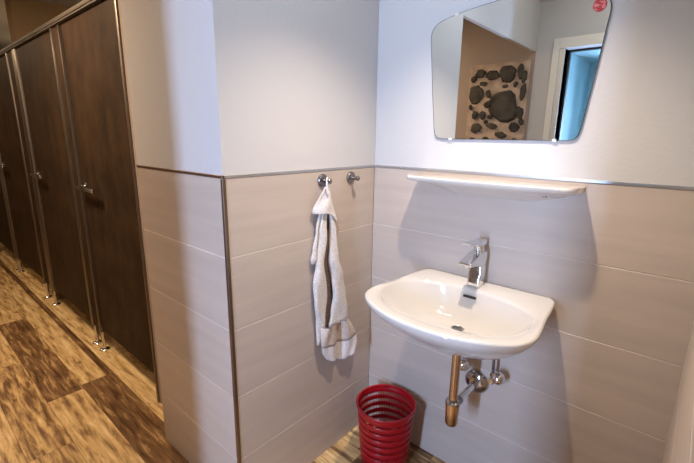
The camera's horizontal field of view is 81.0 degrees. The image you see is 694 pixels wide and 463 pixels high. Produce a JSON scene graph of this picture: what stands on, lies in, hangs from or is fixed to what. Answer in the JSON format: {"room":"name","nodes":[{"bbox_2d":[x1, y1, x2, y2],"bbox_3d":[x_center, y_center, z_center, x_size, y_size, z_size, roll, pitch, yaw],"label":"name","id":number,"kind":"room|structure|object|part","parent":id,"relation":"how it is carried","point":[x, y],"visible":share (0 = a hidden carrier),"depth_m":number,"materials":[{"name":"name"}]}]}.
{"room":"public restroom","nodes":[
{"label":"public restroom","id":0,"kind":"room"},
{"bbox_2d":[4,0,70,299],"bbox_3d":[-2.021,-0.683,3.723,0.160,2.330,1.400,12,17,40],"label":"wall","id":1,"kind":"structure","parent":0,"point":[23,16],"depth_m":3.00,"materials":[{"name":"brown"}]},
{"bbox_2d":[0,0,103,56],"bbox_3d":[-2.961,-1.440,3.401,5.894,0.029,0.062,12,17,40],"label":"rail","id":2,"kind":"object","parent":1,"relation":"attached to","point":[84,5],"visible":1,"depth_m":2.21,"materials":[{"name":"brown metal"}]},
{"bbox_2d":[0,0,82,49],"bbox_3d":[-2.300,-1.724,2.828,7.970,0.100,2.980,12,17,40],"label":"ceiling","id":3,"kind":"structure","parent":0,"point":[5,40],"depth_m":3.51,"materials":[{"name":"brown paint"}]},
{"bbox_2d":[0,242,445,462],"bbox_3d":[-2.582,0.734,2.979,7.900,0.100,4.100,12,17,40],"label":"floor","id":4,"kind":"structure","parent":0,"point":[63,399],"depth_m":2.19,"materials":[{"name":"brown wood"}]},
{"bbox_2d":[0,155,24,272],"bbox_3d":[-3.309,-0.546,3.907,0.154,1.947,0.060,12,17,40],"label":"post","id":5,"kind":"object","parent":4,"relation":"on","point":[19,264],"visible":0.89,"depth_m":3.99,"materials":[{"name":"brown metal"}]},
{"bbox_2d":[0,179,13,252],"bbox_3d":[-3.709,-0.702,4.219,0.946,1.797,0.088,12,17,39],"label":"door","id":6,"kind":"structure","parent":5,"relation":"attached to","point":[5,236],"depth_m":4.24,"materials":[{"name":"brown wood"}]},
{"bbox_3d":[-3.299,-0.620,3.893,0.069,1.797,0.034,12,17,40],"label":"panel","id":7,"kind":"part","parent":5,"relation":"part of","materials":[{"name":"brown wood"}]},
{"bbox_2d":[5,48,60,305],"bbox_3d":[-2.451,-0.364,3.179,0.310,1.947,0.060,12,17,40],"label":"post","id":8,"kind":"object","parent":4,"relation":"on","point":[12,60],"visible":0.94,"depth_m":3.13,"materials":[{"name":"brown metal"}]},
{"bbox_2d":[0,55,42,277],"bbox_3d":[-2.904,-0.530,3.535,0.946,1.797,0.088,12,17,39],"label":"door","id":9,"kind":"structure","parent":8,"relation":"attached to","point":[12,164],"depth_m":3.52,"materials":[{"name":"brown wood"}]},
{"bbox_3d":[-2.465,-0.443,3.186,0.165,1.797,0.034,12,17,40],"label":"panel","id":10,"kind":"part","parent":8,"relation":"part of","materials":[{"name":"brown wood"}]},
{"bbox_2d":[49,24,109,351],"bbox_3d":[-1.619,-0.187,2.472,0.193,1.947,0.060,12,17,40],"label":"post","id":11,"kind":"object","parent":4,"relation":"on","point":[56,36],"visible":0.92,"depth_m":2.43,"materials":[{"name":"brown metal"}]},
{"bbox_2d":[17,31,90,318],"bbox_3d":[-2.002,-0.339,2.769,0.864,1.797,0.088,12,17,39],"label":"door","id":12,"kind":"structure","parent":11,"relation":"attached to","point":[36,61],"depth_m":2.75,"materials":[{"name":"brown wood"}]},
{"bbox_3d":[-2.228,-0.400,2.908,0.280,0.024,0.020,12,17,40],"label":"lever","id":13,"kind":"part","parent":12,"relation":"part of","materials":[{"name":"silver metal"}]},
{"bbox_3d":[-1.608,-0.260,2.458,0.106,1.797,0.034,12,17,40],"label":"panel","id":14,"kind":"part","parent":11,"relation":"part of","materials":[{"name":"brown wood"}]},
{"bbox_2d":[114,0,161,403],"bbox_3d":[-0.866,-0.028,1.841,0.296,1.947,0.040,12,17,40],"label":"post","id":15,"kind":"object","parent":4,"relation":"on","point":[116,2],"visible":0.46,"depth_m":1.88,"materials":[{"name":"brown paint"}]},
{"bbox_2d":[61,0,153,372],"bbox_3d":[-1.265,-0.182,2.143,0.780,1.797,0.089,12,17,38],"label":"door","id":16,"kind":"structure","parent":15,"relation":"attached to","point":[90,38],"depth_m":2.11,"materials":[{"name":"brown wood"}]},
{"bbox_3d":[-1.459,-0.237,2.255,0.280,0.024,0.020,12,17,40],"label":"lever","id":17,"kind":"part","parent":16,"relation":"part of","materials":[{"name":"silver metal"}]},
{"bbox_2d":[356,384,415,462],"bbox_3d":[0.165,0.861,1.766,0.257,0.276,0.257,12,17,40],"label":"wastebasket","id":18,"kind":"object","parent":4,"relation":"on","point":[383,443],"visible":1,"depth_m":1.72,"materials":[{"name":"red plastic"}]},
{"bbox_2d":[120,0,378,462],"bbox_3d":[-0.315,-0.195,1.741,0.604,2.330,0.865,12,17,40],"label":"wall","id":19,"kind":"structure","parent":0,"point":[217,87],"depth_m":1.45,"materials":[{"name":"grey paint"}]},
{"bbox_2d":[136,165,223,178],"bbox_3d":[-0.597,-0.210,1.404,0.606,0.010,0.008,12,17,40],"label":"trim","id":20,"kind":"structure","parent":19,"relation":"attached to","point":[140,166],"depth_m":1.36,"materials":[{"name":"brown metal"}]},
{"bbox_2d":[220,179,241,462],"bbox_3d":[-0.379,0.450,1.360,0.012,1.248,0.012,12,17,40],"label":"trim","id":21,"kind":"structure","parent":19,"relation":"attached to","point":[222,181],"depth_m":1.31,"materials":[{"name":"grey metal"}]},
{"bbox_2d":[223,165,374,178],"bbox_3d":[-0.127,-0.223,1.485,0.008,0.010,0.745,12,17,40],"label":"trim","id":22,"kind":"structure","parent":19,"relation":"attached to","point":[363,166],"depth_m":1.41,"materials":[{"name":"silver metal"}]},
{"bbox_2d":[318,174,331,186],"bbox_3d":[-0.077,-0.190,1.514,0.045,0.047,0.047,12,17,40],"label":"towel hook","id":23,"kind":"object","parent":19,"relation":"attached to","point":[322,178],"visible":0.93,"depth_m":1.51,"materials":[{"name":"grey metal"}]},
{"bbox_2d":[310,177,356,360],"bbox_3d":[-0.041,0.175,1.639,0.053,0.794,0.260,12,17,40],"label":"hand towel","id":24,"kind":"object","parent":23,"relation":"hanging from","point":[337,337],"visible":1,"depth_m":1.62,"materials":[{"name":"fabric"}]},
{"bbox_2d":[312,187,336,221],"bbox_3d":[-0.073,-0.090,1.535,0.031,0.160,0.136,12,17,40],"label":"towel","id":25,"kind":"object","parent":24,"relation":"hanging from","point":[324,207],"depth_m":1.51,"materials":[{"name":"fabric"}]},
{"bbox_2d":[347,171,359,182],"bbox_3d":[0.031,-0.216,1.634,0.045,0.047,0.047,12,17,40],"label":"towel hook","id":26,"kind":"object","parent":19,"relation":"attached to","point":[351,178],"visible":1,"depth_m":1.63,"materials":[{"name":"grey metal"}]},
{"bbox_2d":[368,0,693,462],"bbox_3d":[0.628,-0.108,1.422,1.250,2.330,0.120,12,17,40],"label":"wall","id":27,"kind":"structure","parent":0,"point":[600,381],"depth_m":1.33,"materials":[{"name":"grey paint"}]},
{"bbox_2d":[365,269,554,359],"bbox_3d":[0.351,0.309,1.344,0.560,0.169,0.497,12,17,40],"label":"washbasin","id":28,"kind":"object","parent":27,"relation":"attached to","point":[438,310],"visible":1,"depth_m":1.37,"materials":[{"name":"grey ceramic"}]},
{"bbox_2d":[459,238,486,287],"bbox_3d":[0.444,0.116,1.432,0.047,0.178,0.137,12,17,40],"label":"mixer tap","id":29,"kind":"object","parent":28,"relation":"on","point":[475,260],"visible":1,"depth_m":1.44,"materials":[{"name":"silver metal"}]},
{"bbox_3d":[0.443,0.099,1.427,0.047,0.047,0.132,12,17,40],"label":"spout","id":30,"kind":"part","parent":29,"relation":"part of","materials":[{"name":"silver metal"}]},
{"bbox_3d":[0.445,0.043,1.415,0.034,0.027,0.137,12,17,40],"label":"lever","id":31,"kind":"part","parent":29,"relation":"part of","materials":[{"name":"silver metal"}]},
{"bbox_2d":[460,357,469,370],"bbox_3d":[0.452,0.431,1.562,0.062,0.228,0.083,12,17,40],"label":"angle valve","id":32,"kind":"object","parent":27,"relation":"attached to","point":[464,366],"visible":0.32,"depth_m":1.54,"materials":[{"name":"silver metal"}]},
{"bbox_2d":[445,355,488,426],"bbox_3d":[0.438,0.527,1.498,0.096,0.318,0.234,12,17,40],"label":"trap","id":33,"kind":"object","parent":27,"relation":"attached to","point":[476,381],"visible":0.79,"depth_m":1.44,"materials":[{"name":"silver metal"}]},
{"bbox_2d":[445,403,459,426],"bbox_3d":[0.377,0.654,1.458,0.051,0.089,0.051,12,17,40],"label":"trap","id":34,"kind":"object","parent":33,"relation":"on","point":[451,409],"depth_m":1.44,"materials":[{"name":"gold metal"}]},
{"bbox_3d":[0.452,0.605,1.534,0.026,0.026,0.187,12,17,40],"label":"waste arm","id":35,"kind":"part","parent":33,"relation":"part of","materials":[{"name":"silver metal"}]},
{"bbox_2d":[407,174,584,201],"bbox_3d":[0.464,-0.142,1.384,0.584,0.067,0.139,12,17,40],"label":"wall shelf","id":36,"kind":"object","parent":27,"relation":"attached to","point":[501,189],"visible":1,"depth_m":1.33,"materials":[{"name":"grey ceramic"}]},
{"bbox_2d":[487,360,504,385],"bbox_3d":[0.554,0.452,1.476,0.064,0.228,0.083,12,17,40],"label":"angle valve","id":37,"kind":"object","parent":27,"relation":"attached to","point":[496,377],"visible":0.79,"depth_m":1.47,"materials":[{"name":"silver metal"}]},
{"bbox_3d":[0.551,0.535,1.472,0.047,0.047,0.035,-6,15,-26],"label":"knob","id":38,"kind":"part","parent":37,"relation":"part of","materials":[{"name":"silver metal"}]},
{"bbox_2d":[431,0,611,141],"bbox_3d":[0.519,-0.528,1.338,0.565,0.446,0.008,12,17,40],"label":"wall mirror","id":39,"kind":"object","parent":27,"relation":"attached to","point":[502,69],"visible":1,"depth_m":1.31,"materials":[{"name":"silver mirror"}]},
{"bbox_2d":[375,165,693,189],"bbox_3d":[0.542,-0.195,1.400,1.122,0.010,0.008,12,17,40],"label":"trim","id":40,"kind":"structure","parent":27,"relation":"attached to","point":[382,166],"depth_m":1.30,"materials":[{"name":"silver metal"}]},
{"bbox_2d":[662,321,693,462],"bbox_3d":[0.411,0.142,0.352,0.128,2.330,2.060,12,17,40],"label":"wall","id":41,"kind":"structure","parent":0,"point":[679,447],"depth_m":0.80,"materials":[{"name":"grey paint"}]}
]}

